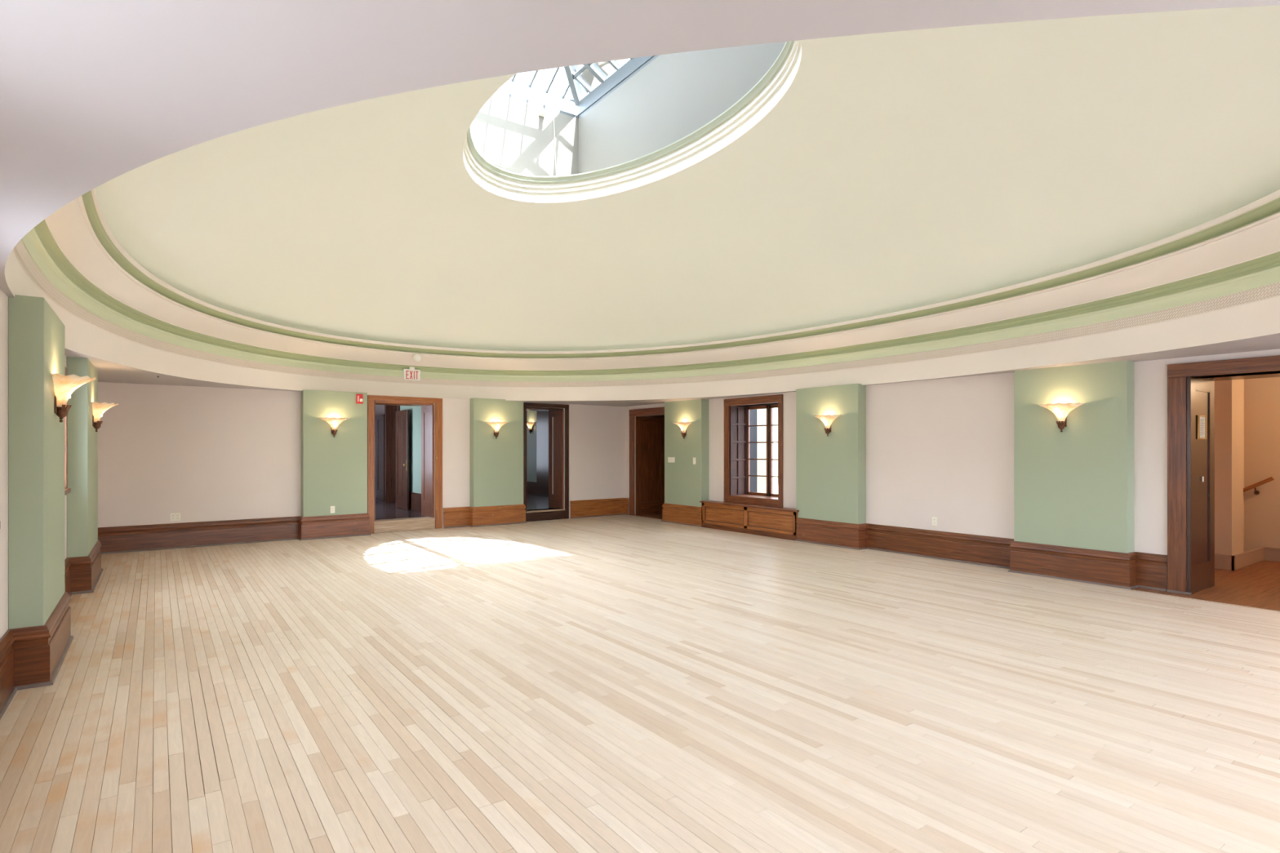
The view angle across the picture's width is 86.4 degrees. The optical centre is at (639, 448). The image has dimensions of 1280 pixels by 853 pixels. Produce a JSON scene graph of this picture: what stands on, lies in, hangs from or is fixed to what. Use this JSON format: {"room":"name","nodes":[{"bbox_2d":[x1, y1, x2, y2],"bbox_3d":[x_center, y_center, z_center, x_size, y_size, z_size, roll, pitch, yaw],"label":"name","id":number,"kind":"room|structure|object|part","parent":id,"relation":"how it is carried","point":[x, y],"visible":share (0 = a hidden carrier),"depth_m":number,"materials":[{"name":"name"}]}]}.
{"room":"community hall","nodes":[
{"label":"community hall","id":0,"kind":"room"},
{"bbox_2d":[0,288,97,638],"bbox_3d":[-4.303,0.315,4.549,0.510,2.670,15.000,0,0,-35],"label":"wall","id":1,"kind":"structure","parent":0,"point":[42,526],"depth_m":4.60,"materials":[{"name":"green paint"}]},
{"bbox_2d":[0,540,102,719],"bbox_3d":[-4.118,1.403,4.618,0.232,0.405,14.100,0,0,-35],"label":"baseboard","id":2,"kind":"structure","parent":1,"relation":"attached to","point":[31,657],"depth_m":4.60,"materials":[{"name":"brown wood"}]},
{"bbox_3d":[-4.124,1.265,4.614,0.218,0.130,14.100,0,0,-35],"label":"cap moulding","id":3,"kind":"part","parent":2,"relation":"part of","materials":[{"name":"brown wood"}]},
{"bbox_2d":[65,367,71,495],"bbox_3d":[-5.723,-0.185,6.514,0.290,1.330,1.790,0,0,-35],"label":"window","id":4,"kind":"structure","parent":1,"relation":"in","point":[68,491],"depth_m":7.22,"materials":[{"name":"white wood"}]},
{"bbox_3d":[-6.116,-0.185,7.253,0.025,1.330,0.090,0,0,-35],"label":"casing","id":5,"kind":"part","parent":4,"relation":"part of","materials":[{"name":"red wood"}]},
{"bbox_3d":[-5.634,0.455,6.578,0.070,0.050,1.790,0,0,-35],"label":"sill","id":6,"kind":"part","parent":4,"relation":"part of","materials":[{"name":"red wood"}]},
{"bbox_2d":[51,373,96,422],"bbox_3d":[-4.297,-0.367,5.191,0.244,0.350,0.523,0,0,-35],"label":"wall lamp","id":7,"kind":"object","parent":1,"relation":"attached to","point":[64,385],"visible":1,"depth_m":5.10,"materials":[{"name":"white glass"}]},
{"bbox_3d":[-4.391,-0.380,5.124,0.012,0.240,0.090,0,0,-35],"label":"plate","id":8,"kind":"part","parent":7,"relation":"part of","materials":[{"name":"brown metal"}]},
{"bbox_3d":[-4.296,-0.414,5.192,0.242,0.258,0.523,0,0,-35],"label":"lamp shade","id":9,"kind":"part","parent":7,"relation":"part of","materials":[{"name":"white glass"}]},
{"bbox_2d":[91,401,118,431],"bbox_3d":[-6.456,-0.367,8.232,0.244,0.350,0.523,0,0,-35],"label":"wall lamp","id":10,"kind":"object","parent":1,"relation":"attached to","point":[98,409],"visible":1,"depth_m":8.14,"materials":[{"name":"white glass"}]},
{"bbox_3d":[-6.455,-0.414,8.233,0.242,0.258,0.523,0,0,-35],"label":"lamp shade","id":11,"kind":"part","parent":10,"relation":"part of","materials":[{"name":"white glass"}]},
{"bbox_2d":[97,382,625,528],"bbox_3d":[-4.439,0.315,13.478,10.600,2.670,0.730,0,0,-38],"label":"wall","id":12,"kind":"structure","parent":0,"point":[201,454],"depth_m":11.80,"materials":[{"name":"beige paint"}]},
{"bbox_2d":[169,512,180,520],"bbox_3d":[-7.418,1.100,10.879,0.140,0.125,0.010,0,0,-38],"label":"wall outlet","id":13,"kind":"object","parent":12,"relation":"attached to","point":[173,517],"visible":1,"depth_m":10.88,"materials":[{"name":"beige plastic"}]},
{"bbox_2d":[330,506,334,513],"bbox_3d":[-5.492,1.100,12.173,0.075,0.125,0.010,0,0,-38],"label":"wall outlet","id":14,"kind":"object","parent":12,"relation":"attached to","point":[332,508],"visible":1,"depth_m":12.17,"materials":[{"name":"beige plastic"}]},
{"bbox_2d":[318,417,349,437],"bbox_3d":[-5.404,-0.367,12.093,0.523,0.350,0.244,0,0,-38],"label":"wall lamp","id":15,"kind":"object","parent":12,"relation":"attached to","point":[334,422],"visible":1,"depth_m":12.10,"materials":[{"name":"white glass"}]},
{"bbox_3d":[-5.403,-0.414,12.092,0.523,0.258,0.242,0,0,-38],"label":"lamp shade","id":16,"kind":"part","parent":15,"relation":"part of","materials":[{"name":"white glass"}]},
{"bbox_2d":[356,394,363,404],"bbox_3d":[-5.112,-0.897,12.434,0.110,0.175,0.072,0,0,-38],"label":"fire alarm","id":17,"kind":"object","parent":12,"relation":"attached to","point":[359,397],"visible":1,"depth_m":12.42,"materials":[{"name":"red plastic"}]},
{"bbox_2d":[97,497,624,554],"bbox_3d":[-3.953,1.403,13.479,10.765,0.405,0.233,0,0,-38],"label":"baseboard","id":18,"kind":"structure","parent":12,"relation":"attached to","point":[126,539],"depth_m":11.80,"materials":[{"name":"brown wood"}]},
{"bbox_3d":[-7.119,1.265,11.098,2.844,0.130,0.038,0,0,-38],"label":"cap moulding","id":19,"kind":"part","parent":18,"relation":"part of","materials":[{"name":"brown wood"}]},
{"bbox_3d":[-7.104,1.591,11.079,2.844,0.029,0.018,0,0,-38],"label":"shoe moulding","id":20,"kind":"part","parent":18,"relation":"part of","materials":[{"name":"brown wood"}]},
{"bbox_3d":[-5.497,1.265,12.266,1.170,0.130,0.218,0,0,-38],"label":"cap moulding","id":21,"kind":"part","parent":18,"relation":"part of","materials":[{"name":"red wood"}]},
{"bbox_3d":[-5.477,1.591,12.251,1.186,0.029,0.198,0,0,-38],"label":"shoe moulding","id":22,"kind":"part","parent":18,"relation":"part of","materials":[{"name":"brown wood"}]},
{"bbox_3d":[-3.188,1.265,14.093,1.750,0.130,0.218,0,0,-38],"label":"cap moulding","id":23,"kind":"part","parent":18,"relation":"part of","materials":[{"name":"orange wood"}]},
{"bbox_3d":[-3.168,1.591,14.078,1.764,0.029,0.198,0,0,-38],"label":"shoe moulding","id":24,"kind":"part","parent":18,"relation":"part of","materials":[{"name":"brown wood"}]},
{"bbox_3d":[-0.692,1.265,16.183,2.293,0.130,0.038,0,0,-38],"label":"cap moulding","id":25,"kind":"part","parent":18,"relation":"part of","materials":[{"name":"orange wood"}]},
{"bbox_3d":[-0.677,1.591,16.165,2.293,0.029,0.018,0,0,-38],"label":"shoe moulding","id":26,"kind":"part","parent":18,"relation":"part of","materials":[{"name":"brown wood"}]},
{"bbox_2d":[367,395,442,533],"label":"door","id":27,"kind":"structure","parent":12,"relation":"in","point":[381,526],"depth_m":13.52,"materials":[{"name":"orange wood"}]},
{"bbox_3d":[-5.039,0.350,12.750,0.115,2.500,0.028,0,0,-38],"label":"casing","id":28,"kind":"part","parent":27,"relation":"part of","materials":[{"name":"orange wood"}]},
{"bbox_3d":[-4.516,-0.945,13.161,1.447,0.090,0.032,0,0,-38],"label":"head casing","id":29,"kind":"part","parent":27,"relation":"part of","materials":[{"name":"orange wood"}]},
{"bbox_3d":[-4.296,0.260,13.776,0.011,2.200,0.344,0,0,-38],"label":"panel","id":30,"kind":"part","parent":27,"relation":"part of","materials":[{"name":"grey glass"}]},
{"bbox_3d":[-4.008,0.350,13.565,0.150,2.500,0.028,0,0,-38],"label":"casing","id":31,"kind":"part","parent":27,"relation":"part of","materials":[{"name":"orange wood"}]},
{"bbox_2d":[484,421,508,438],"bbox_3d":[-2.922,-0.367,14.057,0.523,0.350,0.244,0,0,-38],"label":"wall lamp","id":32,"kind":"object","parent":12,"relation":"attached to","point":[495,425],"visible":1,"depth_m":14.06,"materials":[{"name":"white glass"}]},
{"bbox_2d":[523,402,568,521],"bbox_3d":[-2.288,0.307,15.377,1.151,2.585,0.743,0,0,-38],"label":"door","id":33,"kind":"structure","parent":12,"relation":"in","point":[556,500],"depth_m":15.43,"materials":[{"name":"brown wood"}]},
{"bbox_3d":[-2.497,0.350,14.761,0.060,2.500,0.028,0,0,-38],"label":"casing","id":34,"kind":"part","parent":33,"relation":"part of","materials":[{"name":"brown wood"}]},
{"bbox_3d":[-2.067,-0.943,15.098,1.151,0.085,0.032,0,0,-38],"label":"head casing","id":35,"kind":"part","parent":33,"relation":"part of","materials":[{"name":"brown wood"}]},
{"bbox_3d":[-1.935,0.260,15.696,0.011,2.200,0.484,0,0,-35],"label":"panel","id":36,"kind":"part","parent":33,"relation":"part of","materials":[{"name":"red wood"}]},
{"bbox_3d":[-1.657,0.350,15.426,0.100,2.500,0.028,0,0,-38],"label":"casing","id":37,"kind":"part","parent":33,"relation":"part of","materials":[{"name":"brown wood"}]},
{"bbox_2d":[0,0,1279,406],"bbox_3d":[-0.349,-3.315,8.092,12.400,4.630,17.200,0,0,-35],"label":"ceiling","id":38,"kind":"structure","parent":0,"point":[286,195],"depth_m":7.46,"materials":[{"name":"paint"}]},
{"bbox_2d":[403,366,420,381],"bbox_3d":[-4.567,-1.485,13.635,0.330,0.270,0.076,0,0,-36],"label":"exit sign","id":39,"kind":"object","parent":38,"relation":"attached to","point":[411,374],"visible":1,"depth_m":13.60,"materials":[{"name":"white plastic"}]},
{"bbox_2d":[413,353,421,361],"bbox_3d":[-4.396,-1.760,13.343,0.156,0.156,0.316,0,0,-36],"label":"smoke detector","id":40,"kind":"object","parent":38,"relation":"attached to","point":[417,357],"visible":1,"depth_m":13.22,"materials":[{"name":"beige plastic"}]},
{"bbox_2d":[538,109,547,117],"bbox_3d":[-1.578,-5.513,11.169,0.100,0.113,0.167,0,0,-35],"label":"security camera","id":41,"kind":"object","parent":38,"relation":"attached to","point":[541,113],"visible":1,"depth_m":11.17,"materials":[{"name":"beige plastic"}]},
{"bbox_2d":[553,113,556,175],"bbox_3d":[-1.415,-4.890,11.371,0.074,1.380,0.016,0,0,-35],"label":"cable","id":42,"kind":"object","parent":38,"relation":"hanging from","point":[553,113],"visible":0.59,"depth_m":11.36,"materials":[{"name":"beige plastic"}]},
{"bbox_2d":[495,54,659,118],"bbox_3d":[-0.384,-6.228,8.060,3.180,1.197,6.740,0,0,-35],"label":"skylight","id":43,"kind":"object","parent":38,"relation":"attached to","point":[582,79],"visible":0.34,"depth_m":10.99,"materials":[{"name":"clear glass"}]},
{"bbox_3d":[-1.102,-6.046,11.356,0.414,0.232,0.414,0,0,-35],"label":"pane","id":44,"kind":"part","parent":43,"relation":"part of","materials":[{"name":"clear glass"}]},
{"bbox_3d":[-1.031,-6.162,10.899,0.828,0.463,0.414,0,0,-35],"label":"pane","id":45,"kind":"part","parent":43,"relation":"part of","materials":[{"name":"clear glass"}]},
{"bbox_3d":[-0.960,-6.278,10.442,1.241,0.695,0.414,0,0,-35],"label":"pane","id":46,"kind":"part","parent":43,"relation":"part of","materials":[{"name":"clear glass"}]},
{"bbox_3d":[-0.839,-6.358,10.021,1.530,0.857,0.414,0,0,-35],"label":"pane","id":47,"kind":"part","parent":43,"relation":"part of","materials":[{"name":"clear glass"}]},
{"bbox_3d":[-0.384,-4.075,8.060,2.804,0.100,5.304,0,0,-35],"label":"oculus moulding","id":48,"kind":"part","parent":38,"relation":"part of","materials":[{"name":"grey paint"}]},
{"bbox_3d":[-0.481,-1.476,7.949,9.930,0.137,14.080,0,0,-35],"label":"crown moulding","id":49,"kind":"part","parent":38,"relation":"part of","materials":[{"name":"green paint"}]},
{"bbox_3d":[-0.481,-1.593,7.949,9.892,0.097,14.080,0,0,-35],"label":"cove moulding","id":50,"kind":"part","parent":38,"relation":"part of","materials":[{"name":"green paint"}]},
{"bbox_3d":[-0.481,-1.897,7.949,9.408,0.075,13.220,0,0,-35],"label":"cove moulding","id":51,"kind":"part","parent":38,"relation":"part of","materials":[{"name":"green paint"}]},
{"bbox_2d":[0,514,1279,852],"bbox_3d":[-0.502,1.630,7.616,11.200,0.060,15.800,0,0,-35],"label":"floor","id":52,"kind":"structure","parent":0,"point":[624,683],"depth_m":4.15,"materials":[{"name":"beige wood"}]},
{"bbox_2d":[699,500,799,540],"bbox_3d":[2.057,1.335,12.830,0.270,0.530,2.560,0,0,-35],"label":"radiator cover","id":53,"kind":"object","parent":52,"relation":"on","point":[779,522],"visible":0.88,"depth_m":12.66,"materials":[{"name":"orange wood"}]},
{"bbox_3d":[1.637,1.312,13.280,0.022,0.285,1.130,0,0,-35],"label":"panel moulding","id":54,"kind":"part","parent":53,"relation":"part of","materials":[{"name":"brown wood"}]},
{"bbox_3d":[1.646,1.312,13.286,0.010,0.285,1.130,0,0,-35],"label":"panel","id":55,"kind":"part","parent":53,"relation":"part of","materials":[{"name":"orange wood"}]},
{"bbox_3d":[2.057,1.085,12.830,0.270,0.030,2.560,0,0,-35],"label":"seat","id":56,"kind":"part","parent":53,"relation":"part of","materials":[{"name":"red wood"}]},
{"bbox_3d":[2.344,1.312,12.286,0.022,0.285,1.130,0,0,-35],"label":"panel moulding","id":57,"kind":"part","parent":53,"relation":"part of","materials":[{"name":"brown wood"}]},
{"bbox_3d":[2.352,1.312,12.291,0.010,0.285,1.130,0,0,-35],"label":"panel","id":58,"kind":"part","parent":53,"relation":"part of","materials":[{"name":"orange wood"}]},
{"bbox_2d":[1133,377,1279,610],"bbox_3d":[8.104,0.190,8.085,4.624,2.880,6.200,0,0,-35],"label":"stair hall","id":59,"kind":"structure","parent":52,"relation":"on","point":[1247,411],"depth_m":9.10,"materials":[{"name":"brown wood"}]},
{"bbox_3d":[7.378,1.515,9.446,0.030,0.170,1.340,0,0,-35],"label":"baseboard","id":60,"kind":"part","parent":59,"relation":"part of","materials":[{"name":"beige paint"}]},
{"bbox_3d":[8.328,1.515,9.317,1.430,0.170,0.030,0,0,-35],"label":"baseboard","id":61,"kind":"part","parent":59,"relation":"part of","materials":[{"name":"beige paint"}]},
{"bbox_2d":[1243,476,1274,494],"bbox_3d":[8.771,0.585,9.828,0.116,0.364,0.576,0,0,-35],"label":"handrail","id":62,"kind":"object","parent":59,"relation":"attached to","point":[1271,478],"visible":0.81,"depth_m":9.72,"materials":[{"name":"orange wood"}]},
{"bbox_3d":[9.988,1.515,8.190,0.030,0.170,3.790,0,0,-35],"label":"baseboard","id":63,"kind":"part","parent":59,"relation":"part of","materials":[{"name":"beige paint"}]},
{"bbox_2d":[625,348,1279,589],"bbox_3d":[3.939,0.315,10.524,0.530,2.670,15.000,0,0,-35],"label":"wall","id":64,"kind":"structure","parent":0,"point":[977,455],"depth_m":9.39,"materials":[{"name":"beige paint"}]},
{"bbox_2d":[629,407,664,519],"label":"door","id":65,"kind":"structure","parent":64,"relation":"in","point":[646,434],"depth_m":16.26,"materials":[{"name":"red wood"}]},
{"bbox_3d":[-0.190,0.427,16.202,0.028,2.345,0.200,0,0,-35],"label":"casing","id":66,"kind":"part","parent":65,"relation":"part of","materials":[{"name":"red wood"}]},
{"bbox_3d":[0.226,-0.830,15.614,0.032,0.170,1.640,0,0,-35],"label":"head casing","id":67,"kind":"part","parent":65,"relation":"part of","materials":[{"name":"red wood"}]},
{"bbox_3d":[0.257,0.427,16.374,0.624,2.305,0.011,0,0,-35],"label":"panel","id":68,"kind":"part","parent":65,"relation":"part of","materials":[{"name":"brown wood"}]},
{"bbox_2d":[667,457,675,462],"bbox_3d":[0.675,0.255,14.657,0.008,0.115,0.240,0,0,-35],"label":"blank plate","id":69,"kind":"object","parent":64,"relation":"attached to","point":[670,460],"visible":1,"depth_m":14.65,"materials":[{"name":"beige plastic"}]},
{"bbox_2d":[672,422,692,439],"bbox_3d":[0.845,-0.367,14.213,0.244,0.350,0.523,0,0,-35],"label":"wall lamp","id":70,"kind":"object","parent":64,"relation":"attached to","point":[683,425],"visible":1,"depth_m":14.19,"materials":[{"name":"white glass"}]},
{"bbox_3d":[0.844,-0.414,14.213,0.242,0.258,0.523,0,0,-35],"label":"lamp shade","id":71,"kind":"part","parent":70,"relation":"part of","materials":[{"name":"white glass"}]},
{"bbox_2d":[693,457,696,464],"bbox_3d":[1.117,0.265,14.027,0.016,0.140,0.090,0,0,-35],"label":"light switch","id":72,"kind":"object","parent":64,"relation":"attached to","point":[694,459],"visible":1,"depth_m":14.02,"materials":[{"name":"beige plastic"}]},
{"bbox_2d":[724,394,782,506],"bbox_3d":[2.330,0.050,13.079,0.535,2.040,1.550,0,0,-35],"label":"window","id":73,"kind":"structure","parent":64,"relation":"in","point":[737,425],"depth_m":13.46,"materials":[{"name":"red wood"}]},
{"bbox_3d":[1.720,0.120,13.511,0.030,1.900,0.140,0,0,-35],"label":"casing","id":74,"kind":"part","parent":73,"relation":"part of","materials":[{"name":"red wood"}]},
{"bbox_3d":[1.947,0.055,13.597,0.440,1.770,0.042,0,0,-35],"label":"panel","id":75,"kind":"part","parent":73,"relation":"part of","materials":[{"name":"brown wood"}]},
{"bbox_3d":[2.325,0.955,13.051,0.495,0.041,1.310,0,0,-35],"label":"sill","id":76,"kind":"part","parent":73,"relation":"part of","materials":[{"name":"red wood"}]},
{"bbox_3d":[2.127,-0.900,12.935,0.034,0.140,1.550,0,0,-35],"label":"head casing","id":77,"kind":"part","parent":73,"relation":"part of","materials":[{"name":"red wood"}]},
{"bbox_3d":[2.333,0.055,13.468,0.040,1.774,0.584,0,0,-35],"label":"sash","id":78,"kind":"part","parent":73,"relation":"part of","materials":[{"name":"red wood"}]},
{"bbox_3d":[2.714,0.055,12.932,0.040,1.774,0.669,0,0,-35],"label":"sash","id":79,"kind":"part","parent":73,"relation":"part of","materials":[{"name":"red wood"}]},
{"bbox_3d":[2.548,0.120,12.345,0.030,1.900,0.100,0,0,-35],"label":"casing","id":80,"kind":"part","parent":73,"relation":"part of","materials":[{"name":"red wood"}]},
{"bbox_2d":[813,414,840,435],"bbox_3d":[3.016,-0.367,11.156,0.244,0.350,0.523,0,0,-35],"label":"wall lamp","id":81,"kind":"object","parent":64,"relation":"attached to","point":[827,420],"visible":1,"depth_m":11.14,"materials":[{"name":"white glass"}]},
{"bbox_3d":[3.015,-0.414,11.155,0.242,0.258,0.523,0,0,-35],"label":"lamp shade","id":82,"kind":"part","parent":81,"relation":"part of","materials":[{"name":"white glass"}]},
{"bbox_2d":[624,497,1167,591],"bbox_3d":[3.697,1.403,10.536,0.252,0.405,14.700,0,0,-35],"label":"baseboard","id":83,"kind":"structure","parent":64,"relation":"attached to","point":[1133,570],"depth_m":9.23,"materials":[{"name":"orange wood"}]},
{"bbox_3d":[-0.370,1.265,16.448,0.038,0.130,0.350,0,0,-35],"label":"cap moulding","id":84,"kind":"part","parent":83,"relation":"part of","materials":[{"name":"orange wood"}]},
{"bbox_3d":[0.939,1.591,14.391,0.218,0.029,1.344,0,0,-35],"label":"shoe moulding","id":85,"kind":"part","parent":83,"relation":"part of","materials":[{"name":"brown wood"}]},
{"bbox_3d":[0.958,1.265,14.405,0.238,0.130,1.316,0,0,-35],"label":"cap moulding","id":86,"kind":"part","parent":83,"relation":"part of","materials":[{"name":"orange wood"}]},
{"bbox_3d":[3.144,1.591,11.284,0.218,0.029,1.320,0,0,-35],"label":"shoe moulding","id":87,"kind":"part","parent":83,"relation":"part of","materials":[{"name":"brown wood"}]},
{"bbox_3d":[3.164,1.265,11.298,0.238,0.130,1.320,0,0,-35],"label":"cap moulding","id":88,"kind":"part","parent":83,"relation":"part of","materials":[{"name":"red wood"}]},
{"bbox_3d":[4.661,1.591,9.148,0.218,0.029,3.920,0,0,-35],"label":"shoe moulding","id":89,"kind":"part","parent":83,"relation":"part of","materials":[{"name":"brown wood"}]},
{"bbox_3d":[4.681,1.265,9.162,0.238,0.130,3.920,0,0,-35],"label":"cap moulding","id":90,"kind":"part","parent":83,"relation":"part of","materials":[{"name":"brown wood"}]},
{"bbox_2d":[932,516,937,525],"bbox_3d":[4.288,1.065,9.913,0.010,0.125,0.080,0,0,-35],"label":"wall outlet","id":91,"kind":"object","parent":64,"relation":"attached to","point":[934,518],"visible":1,"depth_m":9.91,"materials":[{"name":"beige plastic"}]},
{"bbox_2d":[1038,402,1084,432],"bbox_3d":[5.071,-0.367,8.261,0.244,0.350,0.523,0,0,-35],"label":"wall lamp","id":92,"kind":"object","parent":64,"relation":"attached to","point":[1061,411],"visible":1,"depth_m":8.26,"materials":[{"name":"white glass"}]},
{"bbox_3d":[5.070,-0.414,8.261,0.242,0.258,0.523,0,0,-35],"label":"lamp shade","id":93,"kind":"part","parent":92,"relation":"part of","materials":[{"name":"white glass"}]},
{"bbox_2d":[1128,355,1279,612],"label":"door","id":94,"kind":"structure","parent":64,"relation":"in","point":[1190,500],"depth_m":7.53,"materials":[{"name":"brown wood"}]},
{"bbox_3d":[5.947,0.410,7.541,0.050,2.380,0.170,0,0,-35],"label":"casing","id":95,"kind":"part","parent":94,"relation":"part of","materials":[{"name":"brown wood"}]},
{"bbox_3d":[5.936,1.587,7.502,0.012,0.025,0.220,0,0,-35],"label":"shoe moulding","id":96,"kind":"part","parent":94,"relation":"part of","materials":[{"name":"brown wood"}]},
{"bbox_3d":[6.329,0.410,7.685,0.484,2.340,0.011,0,0,-35],"label":"panel","id":97,"kind":"part","parent":94,"relation":"part of","materials":[{"name":"brown wood"}]},
{"bbox_2d":[1197,414,1207,439],"bbox_3d":[6.299,-0.233,7.632,0.254,0.270,0.018,0,0,-35],"label":"framed notice","id":98,"kind":"object","parent":94,"relation":"attached to","point":[1202,420],"visible":1,"depth_m":7.64,"materials":[{"name":"paper"}]},
{"bbox_3d":[6.551,-0.855,6.688,0.054,0.150,2.260,0,0,-35],"label":"head casing","id":99,"kind":"part","parent":94,"relation":"part of","materials":[{"name":"brown wood"}]},
{"label":"outside","id":100,"kind":"structure","parent":0,"visible":0},
{"bbox_3d":[-0.531,2.300,18.020,140.000,0.400,150.000,0,0,-35],"label":"ground","id":101,"kind":"structure","parent":100,"visible":0},
{"bbox_2d":[750,408,777,493],"bbox_3d":[1.945,-1.500,20.422,0.420,7.200,5.950,0,0,-35],"label":"neighbouring building","id":102,"kind":"structure","parent":101,"relation":"on","point":[757,416],"depth_m":18.23,"materials":[{"name":"beige stone"}]},
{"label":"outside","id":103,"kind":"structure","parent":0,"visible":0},
{"bbox_2d":[375,404,561,519],"bbox_3d":[-4.965,0.025,17.398,7.150,2.950,6.880,0,0,-35],"label":"passage","id":104,"kind":"object","parent":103,"point":[397,428],"visible":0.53,"depth_m":17.13,"materials":[{"name":"beige paint"}]},
{"bbox_3d":[-6.813,0.260,17.717,0.021,2.180,0.984,0,0,-35],"label":"panel","id":105,"kind":"part","parent":104,"relation":"part of","materials":[{"name":"brown wood"}]},
{"bbox_3d":[-6.813,0.260,17.717,0.045,2.228,1.220,0,0,-35],"label":"door","id":106,"kind":"part","parent":104,"relation":"part of","materials":[{"name":"brown wood"}]},
{"bbox_3d":[-6.125,0.015,17.347,0.700,2.730,0.140,0,0,-35],"label":"casing","id":107,"kind":"part","parent":104,"relation":"part of","materials":[{"name":"brown wood"}]},
{"bbox_3d":[-5.395,0.260,15.461,0.021,2.180,0.664,0,0,-35],"label":"panel","id":108,"kind":"part","parent":104,"relation":"part of","materials":[{"name":"brown wood"}]},
{"bbox_3d":[-5.395,0.260,15.461,0.045,2.228,0.900,0,0,-35],"label":"door","id":109,"kind":"part","parent":104,"relation":"part of","materials":[{"name":"brown wood"}]},
{"bbox_3d":[-4.957,1.180,14.969,0.030,0.400,2.250,0,0,-35],"label":"baseboard","id":110,"kind":"part","parent":104,"relation":"part of","materials":[{"name":"brown wood"}]},
{"bbox_2d":[526,422,534,434],"bbox_3d":[-3.286,-0.587,19.927,0.244,0.350,0.523,0,0,-35],"label":"wall lamp","id":111,"kind":"object","parent":104,"relation":"attached to","point":[529,424],"visible":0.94,"depth_m":19.91,"materials":[{"name":"white glass"}]},
{"bbox_3d":[-3.287,-0.634,19.926,0.242,0.258,0.523,0,0,-35],"label":"lamp shade","id":112,"kind":"part","parent":111,"relation":"part of","materials":[{"name":"white glass"}]},
{"bbox_3d":[-3.174,1.180,19.945,0.040,0.400,0.880,0,0,-35],"label":"baseboard","id":113,"kind":"part","parent":104,"relation":"part of","materials":[{"name":"brown wood"}]},
{"bbox_3d":[-2.658,0.015,19.306,0.220,2.730,0.760,0,0,-35],"label":"casing","id":114,"kind":"part","parent":104,"relation":"part of","materials":[{"name":"brown wood"}]}
]}

